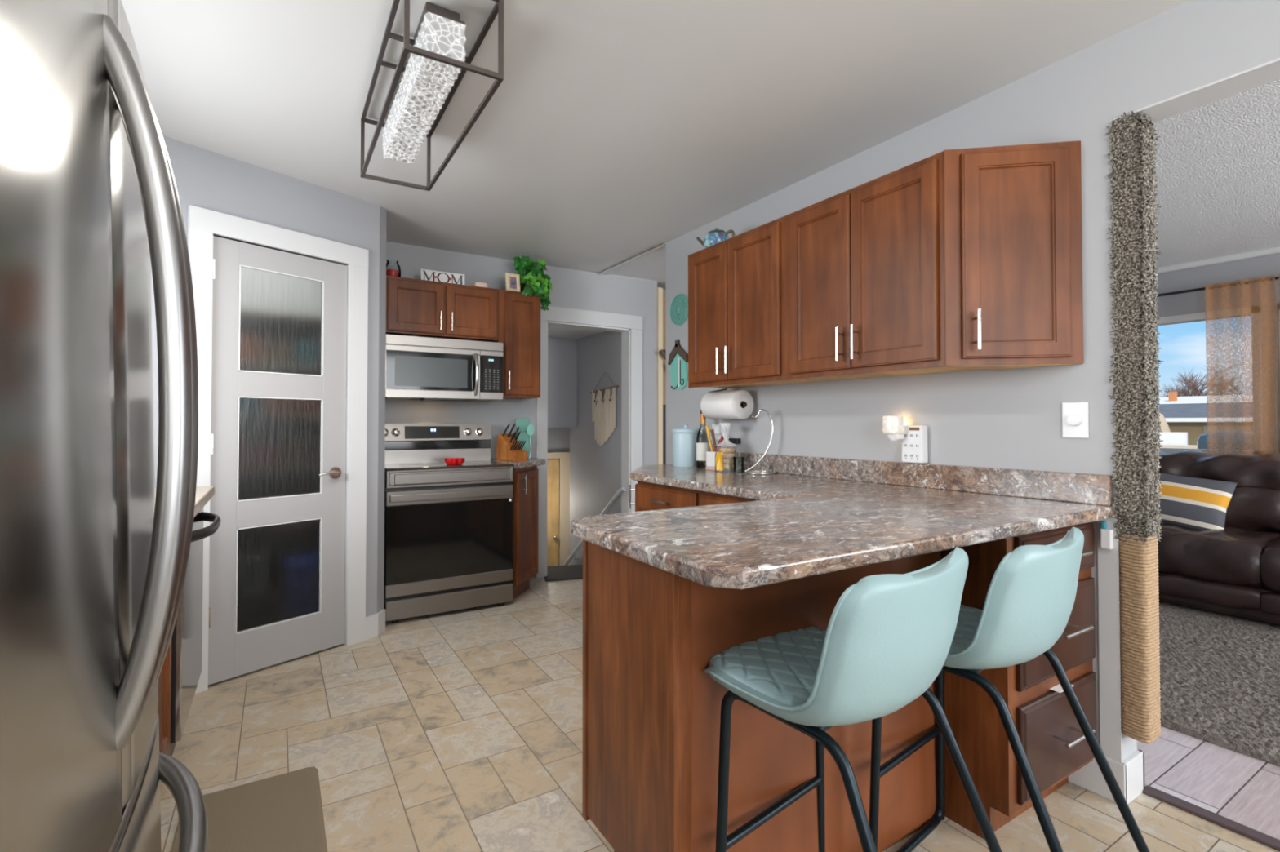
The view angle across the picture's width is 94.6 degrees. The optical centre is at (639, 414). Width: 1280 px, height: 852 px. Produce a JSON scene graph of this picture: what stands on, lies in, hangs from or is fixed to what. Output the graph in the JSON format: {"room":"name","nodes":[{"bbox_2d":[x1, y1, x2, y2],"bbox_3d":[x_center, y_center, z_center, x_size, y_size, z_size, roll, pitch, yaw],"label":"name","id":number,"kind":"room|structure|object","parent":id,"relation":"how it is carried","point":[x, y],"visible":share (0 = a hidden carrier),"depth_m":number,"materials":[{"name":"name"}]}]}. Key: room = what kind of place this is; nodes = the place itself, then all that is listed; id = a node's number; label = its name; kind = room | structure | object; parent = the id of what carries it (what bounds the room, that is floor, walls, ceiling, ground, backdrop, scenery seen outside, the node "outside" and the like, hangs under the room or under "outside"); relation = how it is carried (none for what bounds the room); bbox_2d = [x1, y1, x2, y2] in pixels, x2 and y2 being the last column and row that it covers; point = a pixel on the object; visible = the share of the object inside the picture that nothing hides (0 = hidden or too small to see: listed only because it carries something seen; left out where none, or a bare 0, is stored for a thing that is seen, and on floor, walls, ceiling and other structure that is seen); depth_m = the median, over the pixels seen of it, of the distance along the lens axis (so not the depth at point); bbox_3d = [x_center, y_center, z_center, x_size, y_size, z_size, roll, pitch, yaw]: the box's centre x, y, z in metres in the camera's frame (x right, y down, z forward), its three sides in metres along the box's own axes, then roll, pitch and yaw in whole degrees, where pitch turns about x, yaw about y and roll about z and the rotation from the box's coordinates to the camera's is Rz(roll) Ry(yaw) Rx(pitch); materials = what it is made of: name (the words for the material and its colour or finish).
{"room":"kitchen","nodes":[
{"label":"kitchen","id":0,"kind":"room"},
{"bbox_2d":[151,136,386,616],"bbox_3d":[-1.889,0.019,3.012,0.543,2.460,1.896,0,-1,18],"label":"wall","id":1,"kind":"structure","parent":0,"point":[204,179],"depth_m":3.12,"materials":[{"name":"grey paint"}]},
{"bbox_2d":[208,235,347,684],"bbox_3d":[-1.776,0.210,2.943,0.093,2.052,0.645,-1,-1,35],"label":"door","id":2,"kind":"structure","parent":1,"relation":"in","point":[277,551],"depth_m":2.93,"materials":[{"name":"grey paint"}]},
{"bbox_2d":[187,204,368,693],"bbox_3d":[-1.809,0.163,2.982,0.122,2.172,0.833,-1,-1,35],"label":"trim","id":3,"kind":"structure","parent":1,"relation":"attached to","point":[203,224],"depth_m":3.14,"materials":[{"name":"grey wood"}]},
{"bbox_2d":[365,608,385,639],"bbox_3d":[-1.497,1.193,3.349,0.034,0.125,0.156,0,-1,19],"label":"baseboard","id":4,"kind":"structure","parent":1,"relation":"attached to","point":[375,623],"depth_m":3.33,"materials":[{"name":"grey wood"}]},
{"bbox_2d":[385,241,657,579],"bbox_3d":[-1.507,0.040,4.245,3.822,2.460,0.120,1,-1,-32],"label":"wall","id":5,"kind":"structure","parent":0,"point":[571,288],"depth_m":4.54,"materials":[{"name":"grey paint"}]},
{"bbox_2d":[386,275,498,342],"bbox_3d":[-1.367,-0.688,4.026,0.724,0.356,0.418,1,-1,-32],"label":"upper cabinet","id":6,"kind":"object","parent":5,"relation":"attached to","point":[414,307],"visible":0.98,"depth_m":3.87,"materials":[{"name":"brown wood"}]},
{"bbox_2d":[386,259,400,277],"bbox_3d":[-1.593,-0.928,3.803,0.104,0.116,0.104,1,-1,-32],"label":"candle jar","id":7,"kind":"object","parent":6,"relation":"on","point":[393,273],"visible":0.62,"depth_m":3.77,"materials":[{"name":"red glass"}]},
{"bbox_2d":[420,269,464,284],"bbox_3d":[-1.326,-0.911,3.974,0.288,0.091,0.024,1,-1,-32],"label":"sign","id":8,"kind":"object","parent":6,"relation":"on","point":[428,275],"visible":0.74,"depth_m":3.97,"materials":[{"name":"white"}]},
{"bbox_2d":[385,333,503,401],"bbox_3d":[-1.347,-0.285,3.982,0.742,0.400,0.503,1,-1,-32],"label":"microwave","id":9,"kind":"object","parent":6,"relation":"attached to","point":[417,367],"visible":0.94,"depth_m":3.80,"materials":[{"name":"grey metal"}]},
{"bbox_2d":[473,281,488,288],"bbox_3d":[-1.107,-0.891,4.113,0.094,0.048,0.068,1,-1,-32],"label":"block","id":10,"kind":"object","parent":6,"relation":"on","point":[477,283],"visible":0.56,"depth_m":4.08,"materials":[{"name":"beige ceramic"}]},
{"bbox_2d":[495,288,540,399],"bbox_3d":[-0.926,-0.489,4.294,0.309,0.746,0.418,1,-1,-32],"label":"upper cabinet","id":11,"kind":"object","parent":5,"relation":"attached to","point":[519,314],"visible":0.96,"depth_m":4.16,"materials":[{"name":"brown wood"}]},
{"bbox_2d":[505,272,520,292],"bbox_3d":[-0.914,-0.930,4.224,0.104,0.145,0.076,1,-1,-32],"label":"photo frame","id":12,"kind":"object","parent":11,"relation":"on","point":[512,280],"visible":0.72,"depth_m":4.20,"materials":[{"name":"beige plastic"}]},
{"bbox_2d":[509,276,516,288],"bbox_3d":[-0.902,-0.933,4.204,0.048,0.085,0.014,1,-1,-32],"label":"print","id":13,"kind":"object","parent":12,"relation":"attached to","point":[513,280],"depth_m":4.20},
{"bbox_2d":[511,255,552,311],"bbox_3d":[-0.783,-0.952,4.295,0.309,0.407,0.338,1,-1,-32],"label":"potted plant","id":14,"kind":"object","parent":11,"relation":"on","point":[533,280],"visible":0.92,"depth_m":4.27,"materials":[{"name":"green plant"}]},
{"bbox_2d":[535,305,642,578],"bbox_3d":[-0.426,0.216,4.898,0.968,2.128,0.144,1,-1,-32],"label":"trim","id":15,"kind":"structure","parent":5,"relation":"attached to","point":[630,326],"depth_m":4.98,"materials":[{"name":"grey"}]},
{"bbox_2d":[547,427,569,459],"bbox_3d":[-1.245,0.922,6.206,2.200,3.360,0.900,1,-1,-32],"label":"wall","id":16,"kind":"structure","parent":0,"point":[558,438],"depth_m":6.82,"materials":[{"name":"grey paint"}]},
{"bbox_2d":[546,459,559,566],"bbox_3d":[-1.269,1.552,6.540,0.820,2.070,0.084,1,-1,-32],"label":"door","id":17,"kind":"structure","parent":16,"relation":"in","point":[553,540],"depth_m":6.74,"materials":[{"name":"brown wood"}]},
{"bbox_2d":[547,452,569,565],"bbox_3d":[-1.236,1.523,6.592,1.130,2.170,0.035,1,-1,-32],"label":"trim","id":18,"kind":"structure","parent":16,"relation":"attached to","point":[564,457],"depth_m":6.81,"materials":[{"name":"beige wood"}]},
{"bbox_2d":[547,337,577,427],"bbox_3d":[-1.312,-0.317,5.668,1.500,0.900,0.120,1,-1,-32],"label":"wall","id":19,"kind":"structure","parent":0,"point":[562,352],"depth_m":5.92,"materials":[{"name":"grey paint"}]},
{"bbox_2d":[547,325,605,339],"bbox_3d":[-0.993,-0.804,5.253,1.400,0.060,1.035,1,-1,-32],"label":"ceiling","id":20,"kind":"structure","parent":0,"point":[553,331],"depth_m":5.57,"materials":[{"name":"white paint"}]},
{"bbox_2d":[569,331,621,565],"bbox_3d":[-0.322,0.719,5.712,0.250,3.750,1.155,1,-1,-32],"label":"wall","id":21,"kind":"structure","parent":0,"point":[595,470],"depth_m":5.68,"materials":[{"name":"grey paint"}]},
{"bbox_2d":[563,486,625,565],"bbox_3d":[-0.443,1.100,5.597,0.066,0.934,1.237,1,-1,-32],"label":"stair handrail","id":22,"kind":"object","parent":21,"relation":"attached to","point":[621,490],"visible":0.74,"depth_m":5.36,"materials":[{"name":"grey"}]},
{"bbox_2d":[590,372,618,446],"bbox_3d":[-0.340,-0.045,5.475,0.031,0.693,0.521,1,-1,-32],"label":"macrame hanging","id":23,"kind":"object","parent":21,"relation":"hanging from","point":[603,415],"visible":1,"depth_m":5.47,"materials":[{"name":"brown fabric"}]},
{"bbox_2d":[657,287,662,464],"bbox_3d":[0.146,0.086,5.250,0.048,2.400,0.140,1,-1,-32],"label":"trim","id":24,"kind":"structure","parent":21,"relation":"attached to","point":[660,291],"depth_m":5.20,"materials":[{"name":"beige"}]},
{"bbox_2d":[120,0,1279,289],"bbox_3d":[1.759,-1.267,2.219,7.300,0.114,7.300,1,-1,-32],"label":"ceiling","id":25,"kind":"structure","parent":0,"point":[612,132],"depth_m":2.33,"materials":[{"name":"white paint"}]},
{"bbox_2d":[360,0,503,191],"bbox_3d":[-0.763,-1.089,2.051,0.271,0.252,0.966,1,-1,-32],"label":"ceiling light","id":26,"kind":"object","parent":25,"relation":"attached to","point":[429,64],"visible":1,"depth_m":1.90,"materials":[{"name":"brown metal"}]},
{"bbox_2d":[382,12,466,163],"bbox_3d":[-0.786,-1.104,2.089,0.116,0.113,0.820,1,-1,-32],"label":"diffuser","id":27,"kind":"object","parent":26,"relation":"attached to","point":[424,86],"depth_m":1.93,"materials":[{"name":"grey glass"}]},
{"bbox_2d":[1154,246,1279,274],"bbox_3d":[4.702,-1.173,3.970,0.050,0.047,6.800,1,-1,-32],"label":"trim","id":28,"kind":"structure","parent":25,"relation":"attached to","point":[1273,251],"depth_m":4.45,"materials":[{"name":"grey"}]},
{"bbox_2d":[160,577,1279,851],"bbox_3d":[1.703,1.286,2.201,6.970,0.100,7.000,1,-1,-32],"label":"floor","id":29,"kind":"structure","parent":0,"point":[459,731],"depth_m":2.14,"materials":[{"name":"tile"}]},
{"bbox_2d":[0,0,208,851],"bbox_3d":[-0.971,0.288,0.668,0.780,1.846,0.924,1,-1,-32],"label":"refrigerator","id":30,"kind":"object","parent":29,"relation":"on","point":[93,566],"visible":1,"depth_m":0.69,"materials":[{"name":"grey metal"}]},
{"bbox_2d":[157,639,171,755],"bbox_3d":[-1.512,0.770,1.395,0.637,0.905,0.722,1,-1,-32],"label":"base cabinet","id":31,"kind":"object","parent":29,"relation":"on","point":[165,677],"visible":0.06,"depth_m":1.78,"materials":[{"name":"brown wood"}]},
{"bbox_2d":[155,485,214,518],"bbox_3d":[-1.671,0.302,1.679,0.656,0.038,1.360,1,-1,-32],"label":"countertop","id":32,"kind":"structure","parent":31,"relation":"on","point":[203,494],"depth_m":2.14,"materials":[{"name":"stone"}]},
{"bbox_2d":[167,506,220,756],"bbox_3d":[-1.841,0.784,1.984,0.693,0.898,0.620,1,-1,-32],"label":"dishwasher","id":33,"kind":"object","parent":29,"relation":"on","point":[187,635],"visible":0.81,"depth_m":2.00,"materials":[{"name":"silver metal"}]},
{"bbox_2d":[171,766,327,851],"bbox_3d":[-0.915,1.216,1.363,0.372,0.012,1.415,1,-1,-32],"label":"floor mat","id":34,"kind":"object","parent":29,"relation":"on","point":[283,812],"visible":0.82,"depth_m":1.78,"materials":[{"name":"beige fabric"}]},
{"bbox_2d":[383,423,513,623],"bbox_3d":[-1.311,0.665,3.930,0.782,1.200,0.585,1,-1,-32],"label":"range","id":35,"kind":"object","parent":29,"relation":"on","point":[448,528],"visible":0.9,"depth_m":3.73,"materials":[{"name":"grey metal"}]},
{"bbox_2d":[384,460,513,471],"bbox_3d":[-1.289,0.340,3.900,0.780,0.019,0.457,1,-1,-32],"label":"cooktop","id":36,"kind":"object","parent":35,"relation":"in","point":[389,465],"depth_m":3.82,"materials":[{"name":"black glass"}]},
{"bbox_2d":[444,457,464,464],"bbox_3d":[-1.210,0.309,3.865,0.128,0.039,0.104,1,-1,-32],"label":"spoon rest","id":37,"kind":"object","parent":35,"relation":"on","point":[447,460],"visible":1,"depth_m":3.83,"materials":[{"name":"red ceramic"}]},
{"bbox_2d":[511,466,537,599],"bbox_3d":[-0.867,0.821,4.235,0.272,0.897,0.544,1,-1,-32],"label":"base cabinet","id":38,"kind":"object","parent":29,"relation":"on","point":[525,500],"visible":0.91,"depth_m":4.09,"materials":[{"name":"brown wood"}]},
{"bbox_2d":[490,457,545,469],"bbox_3d":[-0.823,0.352,4.241,0.351,0.038,0.592,1,-1,-32],"label":"countertop","id":39,"kind":"structure","parent":38,"relation":"on","point":[531,462],"depth_m":4.12,"materials":[{"name":"stone"}]},
{"bbox_2d":[496,423,527,461],"bbox_3d":[-0.929,0.201,4.281,0.210,0.264,0.126,-1,-1,39],"label":"knife block","id":40,"kind":"object","parent":39,"relation":"on","point":[508,447],"visible":1,"depth_m":4.25,"materials":[{"name":"brown wood"}]},
{"bbox_2d":[513,417,534,459],"bbox_3d":[-0.866,0.183,4.395,0.134,0.305,0.103,1,-1,-32],"label":"cutting board","id":41,"kind":"object","parent":39,"relation":"on","point":[526,429],"visible":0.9,"depth_m":4.37,"materials":[{"name":"teal plastic"}]},
{"bbox_2d":[544,564,582,581],"bbox_3d":[-0.403,1.274,4.793,0.760,0.008,0.440,0,-1,-14],"label":"door mat","id":42,"kind":"object","parent":29,"relation":"on","point":[556,573],"visible":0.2,"depth_m":4.70,"materials":[{"name":"grey fabric"}]},
{"bbox_2d":[662,405,666,464],"bbox_3d":[0.377,0.610,5.489,0.595,1.360,0.210,1,-1,-32],"label":"trim","id":43,"kind":"structure","parent":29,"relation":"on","point":[664,406],"depth_m":5.28,"materials":[{"name":"beige wood"}]},
{"bbox_2d":[662,291,666,405],"bbox_3d":[0.267,-0.592,5.400,0.295,1.020,0.100,1,-1,-32],"label":"wood panel","id":44,"kind":"object","parent":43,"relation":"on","point":[664,292],"visible":0.02,"depth_m":5.31,"materials":[{"name":"beige wood"}]},
{"bbox_2d":[628,480,756,511],"bbox_3d":[0.450,0.800,2.959,0.679,0.897,1.530,1,-1,-32],"label":"base cabinet","id":45,"kind":"object","parent":29,"relation":"on","point":[648,496],"visible":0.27,"depth_m":2.88,"materials":[{"name":"brown wood"}]},
{"bbox_2d":[570,450,1115,589],"bbox_3d":[0.210,0.273,2.474,1.612,0.135,2.378,1,-1,-32],"label":"countertop","id":46,"kind":"structure","parent":45,"relation":"on","point":[814,516],"depth_m":1.68,"materials":[{"name":"stone"}]},
{"bbox_2d":[671,424,700,466],"bbox_3d":[0.284,0.194,3.666,0.176,0.258,0.176,1,-1,-32],"label":"canister","id":47,"kind":"object","parent":46,"relation":"on","point":[684,439],"visible":0.93,"depth_m":3.59,"materials":[{"name":"blue ceramic"}]},
{"bbox_2d":[696,409,710,468],"bbox_3d":[0.376,0.146,3.517,0.084,0.349,0.084,1,-1,-32],"label":"wine bottle","id":48,"kind":"object","parent":46,"relation":"on","point":[701,447],"visible":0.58,"depth_m":3.49,"materials":[{"name":"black glass"}]},
{"bbox_2d":[705,425,728,471],"bbox_3d":[0.435,0.192,3.368,0.096,0.253,0.144,1,-1,-32],"label":"utensil crock","id":49,"kind":"object","parent":46,"relation":"on","point":[710,455],"visible":0.66,"depth_m":3.35,"materials":[{"name":"beige ceramic"}]},
{"bbox_2d":[715,422,737,471],"bbox_3d":[0.476,0.183,3.265,0.120,0.266,0.126,0,-1,-11],"label":"bread bag","id":50,"kind":"object","parent":46,"relation":"on","point":[726,463],"visible":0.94,"depth_m":3.24,"materials":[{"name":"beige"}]},
{"bbox_2d":[733,457,744,473],"bbox_3d":[0.531,0.273,3.178,0.060,0.084,0.060,1,-1,-32],"label":"drinking glass","id":51,"kind":"object","parent":46,"relation":"on","point":[734,458],"visible":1,"depth_m":3.17,"materials":[{"name":"glass"}]},
{"bbox_2d":[744,408,775,475],"bbox_3d":[0.631,0.144,3.117,0.160,0.340,0.160,1,-1,-32],"label":"banana hanger","id":52,"kind":"object","parent":46,"relation":"on","point":[748,472],"visible":1,"depth_m":3.10,"materials":[{"name":"silver metal"}]},
{"bbox_2d":[582,539,941,851],"bbox_3d":[0.384,0.779,1.731,1.006,0.899,0.448,1,-1,-32],"label":"base cabinet","id":53,"kind":"object","parent":29,"relation":"on","point":[651,709],"visible":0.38,"depth_m":1.44,"materials":[{"name":"brown wood"}]},
{"bbox_2d":[704,546,1002,851],"bbox_3d":[0.471,0.753,1.227,0.499,0.935,0.628,1,-1,-41],"label":"bar stool","id":54,"kind":"object","parent":29,"relation":"on","point":[887,638],"visible":0.91,"depth_m":1.11,"materials":[{"name":"teal leather"}]},
{"bbox_2d":[868,526,1150,851],"bbox_3d":[0.906,0.757,1.480,0.499,0.935,0.628,1,-1,-40],"label":"bar stool","id":55,"kind":"object","parent":29,"relation":"on","point":[1031,594],"visible":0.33,"depth_m":1.33,"materials":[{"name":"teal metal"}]},
{"bbox_2d":[941,522,1097,839],"bbox_3d":[1.115,0.784,2.017,0.531,0.898,0.673,1,-1,-32],"label":"base cabinet","id":56,"kind":"object","parent":29,"relation":"on","point":[1055,746],"visible":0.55,"depth_m":1.74,"materials":[{"name":"brown wood"}]},
{"bbox_2d":[1049,684,1074,693],"bbox_3d":[1.274,0.829,1.799,0.090,0.002,0.048,1,-1,-32],"label":"paper slip","id":57,"kind":"object","parent":56,"relation":"in","point":[1058,688],"visible":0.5,"depth_m":1.78,"materials":[{"name":"white paper"}]},
{"bbox_2d":[1142,785,1279,851],"bbox_3d":[2.122,1.214,1.169,0.050,0.011,1.800,1,-1,-32],"label":"trim","id":58,"kind":"structure","parent":29,"relation":"on","point":[1263,838],"depth_m":1.78,"materials":[{"name":"grey"}]},
{"bbox_2d":[1157,450,1279,625],"bbox_3d":[4.342,0.751,3.248,1.147,1.005,3.660,1,-1,-32],"label":"sofa","id":59,"kind":"object","parent":29,"relation":"on","point":[1233,570],"visible":0.37,"depth_m":3.71,"materials":[{"name":"brown leather"}]},
{"bbox_2d":[1156,472,1237,529],"bbox_3d":[3.653,0.592,4.053,0.215,0.415,0.623,1,-1,-35],"label":"throw pillow","id":60,"kind":"object","parent":59,"relation":"on","point":[1192,503],"visible":0.59,"depth_m":3.91,"materials":[{"name":"fabric"}]},
{"bbox_2d":[1157,450,1279,489],"bbox_3d":[4.000,0.427,4.255,0.480,0.325,0.975,1,-1,-32],"label":"cushion","id":61,"kind":"object","parent":59,"relation":"on","point":[1251,472],"depth_m":3.97,"materials":[{"name":"brown leather"}]},
{"bbox_2d":[1159,523,1279,553],"bbox_3d":[3.659,0.874,4.038,0.780,0.264,0.975,1,-1,-32],"label":"seat cushion","id":62,"kind":"object","parent":59,"relation":"on","point":[1235,538],"depth_m":3.69,"materials":[{"name":"brown leather"}]},
{"bbox_2d":[1224,485,1279,533],"bbox_3d":[3.889,0.629,4.183,0.330,0.348,0.975,1,-1,-32],"label":"lumbar cushion","id":63,"kind":"object","parent":59,"relation":"on","point":[1252,508],"depth_m":3.81,"materials":[{"name":"brown leather"}]},
{"bbox_2d":[1266,538,1279,547],"bbox_3d":[4.194,0.859,3.169,0.778,0.264,1.055,1,-1,-32],"label":"seat cushion","id":64,"kind":"object","parent":59,"relation":"on","point":[1271,543],"depth_m":3.49,"materials":[{"name":"brown leather"}]},
{"bbox_2d":[1158,600,1279,766],"bbox_3d":[3.048,1.229,2.678,2.020,0.026,3.800,1,-1,-32],"label":"rug","id":65,"kind":"object","parent":29,"relation":"on","point":[1220,675],"visible":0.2,"depth_m":2.72,"materials":[{"name":"grey carpet"}]},
{"bbox_2d":[666,0,1279,760],"bbox_3d":[1.666,-0.001,1.772,0.125,2.460,5.472,1,-1,-32],"label":"wall","id":66,"kind":"structure","parent":0,"point":[1010,419],"depth_m":2.13,"materials":[{"name":"grey paint"}]},
{"bbox_2d":[597,243,666,275],"bbox_3d":[-0.084,-1.170,4.500,0.030,0.012,0.969,1,-1,-32],"label":"trim","id":67,"kind":"structure","parent":66,"relation":"attached to","point":[661,245],"depth_m":4.43,"materials":[{"name":"white wood"}]},
{"bbox_2d":[667,340,688,389],"bbox_3d":[0.255,-0.326,3.929,0.022,0.330,0.215,1,-1,-32],"label":"plaque","id":68,"kind":"object","parent":66,"relation":"attached to","point":[677,357],"visible":1,"depth_m":3.92,"materials":[{"name":"teal wood"}]},
{"bbox_2d":[670,293,688,325],"bbox_3d":[0.258,-0.696,3.934,0.011,0.212,0.212,1,-1,-32],"label":"wall medallion","id":69,"kind":"object","parent":66,"relation":"attached to","point":[684,298],"visible":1,"depth_m":3.93,"materials":[{"name":"teal metal"}]},
{"bbox_2d":[709,423,721,444],"bbox_3d":[0.472,0.119,3.543,0.050,0.118,0.108,1,-1,-32],"label":"wall outlet","id":70,"kind":"object","parent":66,"relation":"attached to","point":[717,429],"depth_m":3.57,"materials":[{"name":"white plastic"}]},
{"bbox_2d":[728,438,740,444],"bbox_3d":[0.561,0.155,3.398,0.050,0.029,0.099,1,-1,-32],"label":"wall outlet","id":71,"kind":"object","parent":66,"relation":"attached to","point":[735,441],"depth_m":3.41,"materials":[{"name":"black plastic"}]},
{"bbox_2d":[688,216,832,388],"bbox_3d":[0.576,-0.523,3.070,0.379,0.746,0.739,1,-1,-32],"label":"upper cabinet","id":72,"kind":"object","parent":66,"relation":"attached to","point":[736,284],"visible":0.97,"depth_m":2.94,"materials":[{"name":"brown wood"}]},
{"bbox_2d":[696,227,734,248],"bbox_3d":[0.418,-0.956,3.244,0.148,0.126,0.230,0,-1,-18],"label":"teapot","id":73,"kind":"object","parent":72,"relation":"on","point":[714,237],"visible":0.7,"depth_m":3.18,"materials":[{"name":"ceramic"}]},
{"bbox_2d":[700,388,753,419],"bbox_3d":[0.492,-0.058,3.358,0.160,0.176,0.314,1,-1,-32],"label":"paper towel roll","id":74,"kind":"object","parent":72,"relation":"attached to","point":[737,404],"visible":1,"depth_m":3.27,"materials":[{"name":"white paper"}]},
{"bbox_2d":[784,151,982,381],"bbox_3d":[0.968,-0.533,2.433,0.379,0.746,0.757,1,-1,-32],"label":"upper cabinet","id":75,"kind":"object","parent":66,"relation":"attached to","point":[864,263],"visible":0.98,"depth_m":2.29,"materials":[{"name":"brown wood"}]},
{"bbox_2d":[699,450,1111,506],"bbox_3d":[0.904,0.261,2.867,0.018,0.098,2.298,1,-1,-32],"label":"backsplash","id":76,"kind":"structure","parent":66,"relation":"attached to","point":[1082,488],"depth_m":2.32,"materials":[{"name":"stone"}]},
{"bbox_2d":[902,425,928,463],"bbox_3d":[1.143,0.125,2.460,0.041,0.156,0.097,1,-1,-32],"label":"power outlet","id":77,"kind":"object","parent":66,"relation":"attached to","point":[914,444],"visible":0.98,"depth_m":2.44,"materials":[{"name":"white plastic"}]},
{"bbox_2d":[882,415,904,441],"bbox_3d":[1.066,0.061,2.487,0.082,0.106,0.082,1,-1,-32],"label":"wax warmer","id":78,"kind":"object","parent":77,"relation":"attached to","point":[892,425],"visible":1,"depth_m":2.46,"materials":[{"name":"white ceramic"}]},
{"bbox_2d":[882,415,903,434],"bbox_3d":[1.066,0.047,2.487,0.082,0.078,0.082,1,-1,-32],"label":"shade","id":79,"kind":"object","parent":78,"relation":"attached to","point":[891,424],"depth_m":2.45,"materials":[{"name":"white ceramic"}]},
{"bbox_2d":[943,141,1083,369],"bbox_3d":[1.262,-0.540,2.005,0.327,0.747,0.282,1,-1,-32],"label":"upper cabinet","id":80,"kind":"object","parent":66,"relation":"attached to","point":[1013,242],"visible":1,"depth_m":1.99,"materials":[{"name":"brown wood"}]},
{"bbox_2d":[1062,401,1088,438],"bbox_3d":[1.452,0.020,1.976,0.024,0.120,0.076,1,-1,-32],"label":"dimmer switch","id":81,"kind":"object","parent":66,"relation":"attached to","point":[1075,422],"visible":1,"depth_m":1.97,"materials":[{"name":"white plastic"}]},
{"bbox_2d":[1068,749,1144,804],"bbox_3d":[1.532,1.167,1.972,0.154,0.130,0.195,1,-1,-32],"label":"baseboard","id":82,"kind":"structure","parent":66,"relation":"attached to","point":[1129,775],"depth_m":1.90,"materials":[{"name":"grey"}]},
{"bbox_2d":[1100,521,1113,549],"bbox_3d":[1.495,0.389,1.892,0.020,0.085,0.030,1,-1,-32],"label":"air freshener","id":83,"kind":"object","parent":66,"relation":"attached to","point":[1106,535],"visible":1,"depth_m":1.89,"materials":[{"name":"white plastic"}]},
{"bbox_2d":[1097,517,1122,763],"bbox_3d":[1.506,0.716,1.895,0.006,0.770,0.056,1,-1,-32],"label":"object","id":84,"kind":"structure","parent":66,"relation":"attached to","point":[1110,730],"depth_m":1.89,"materials":[{"name":"grey"}]},
{"bbox_2d":[1104,110,1164,743],"bbox_3d":[1.581,0.029,1.882,0.141,1.966,0.104,1,-1,-32],"label":"post","id":85,"kind":"object","parent":66,"relation":"attached to","point":[1137,486],"visible":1,"depth_m":1.85,"materials":[{"name":"grey carpet"}]},
{"bbox_2d":[1112,57,1279,122],"bbox_3d":[2.050,-0.961,1.166,0.126,0.008,1.809,1,-1,-32],"label":"trim","id":86,"kind":"structure","parent":66,"relation":"attached to","point":[1268,72],"depth_m":1.74,"materials":[{"name":"grey"}]},
{"bbox_2d":[1154,253,1279,455],"bbox_3d":[4.704,0.033,4.128,0.140,2.470,7.300,1,-1,-32],"label":"wall","id":87,"kind":"structure","parent":0,"point":[1188,303],"depth_m":4.45,"materials":[{"name":"grey paint"}]},
{"bbox_2d":[1155,306,1262,454],"bbox_3d":[4.392,-0.229,4.610,0.132,1.110,0.670,1,-1,-32],"label":"window","id":88,"kind":"structure","parent":87,"relation":"attached to","point":[1200,317],"depth_m":4.54,"materials":[{"name":"grey"}]},
{"bbox_2d":[1155,276,1279,297],"bbox_3d":[4.894,-0.966,3.586,0.120,0.022,2.950,1,-1,-32],"label":"curtain rod","id":89,"kind":"object","parent":87,"relation":"attached to","point":[1276,277],"visible":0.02,"depth_m":4.52,"materials":[{"name":"black metal"}]},
{"bbox_2d":[1204,275,1279,455],"bbox_3d":[4.362,-0.335,4.286,0.032,1.280,0.373,1,-1,-32],"label":"curtain","id":90,"kind":"object","parent":89,"relation":"hanging from","point":[1242,282],"visible":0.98,"depth_m":4.27,"materials":[{"name":"brown fabric"}]},
{"label":"outside","id":91,"kind":"structure","parent":0,"visible":0},
{"bbox_3d":[33.144,2.733,37.972,83.700,0.180,110.000,1,-1,-32],"label":"street","id":92,"kind":"object","parent":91,"visible":0},
{"bbox_2d":[1159,413,1170,432],"bbox_3d":[12.094,1.105,13.721,0.600,2.280,0.600,1,-1,-32],"label":"patio umbrella","id":93,"kind":"object","parent":92,"relation":"on","point":[1164,426],"visible":0.11,"depth_m":13.61,"materials":[{"name":"beige fabric"}]},
{"bbox_2d":[1159,431,1196,448],"bbox_3d":[8.707,1.363,16.053,0.480,1.840,9.750,1,-1,-32],"label":"fence","id":94,"kind":"object","parent":92,"relation":"on","point":[1171,440],"visible":0.11,"depth_m":12.29,"materials":[{"name":"white"}]},
{"bbox_2d":[1160,360,1235,396],"bbox_3d":[46.718,-0.867,50.299,6.770,7.383,6.272,1,-1,-32],"label":"bare tree","id":95,"kind":"object","parent":92,"relation":"on","point":[1206,386],"visible":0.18,"depth_m":49.82,"materials":[{"name":"brown plant"}]},
{"bbox_2d":[1159,367,1251,397],"bbox_3d":[39.531,-0.343,40.210,6.818,6.006,4.364,-1,-1,37],"label":"bare tree","id":96,"kind":"object","parent":92,"relation":"on","point":[1194,388],"visible":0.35,"depth_m":40.76,"materials":[{"name":"brown plant"}]},
{"bbox_2d":[1159,402,1253,445],"bbox_3d":[18.012,1.076,27.804,9.360,2.800,25.500,1,-1,-32],"label":"bungalow","id":97,"kind":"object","parent":92,"relation":"on","point":[1191,419],"visible":0.08,"depth_m":19.70,"materials":[{"name":"beige"}]},
{"bbox_2d":[1159,391,1253,404],"bbox_3d":[29.675,0.752,37.631,11.600,3.770,27.000,1,-1,-32],"label":"house","id":98,"kind":"structure","parent":92,"relation":"on","point":[1172,398],"depth_m":32.28,"materials":[{"name":"grey"}]},
{"bbox_2d":[1196,431,1253,450],"bbox_3d":[11.130,1.241,9.561,1.800,1.869,3.450,1,-1,-32],"label":"parked car","id":99,"kind":"object","parent":92,"relation":"on","point":[1202,442],"visible":0.09,"depth_m":10.14,"materials":[{"name":"teal"}]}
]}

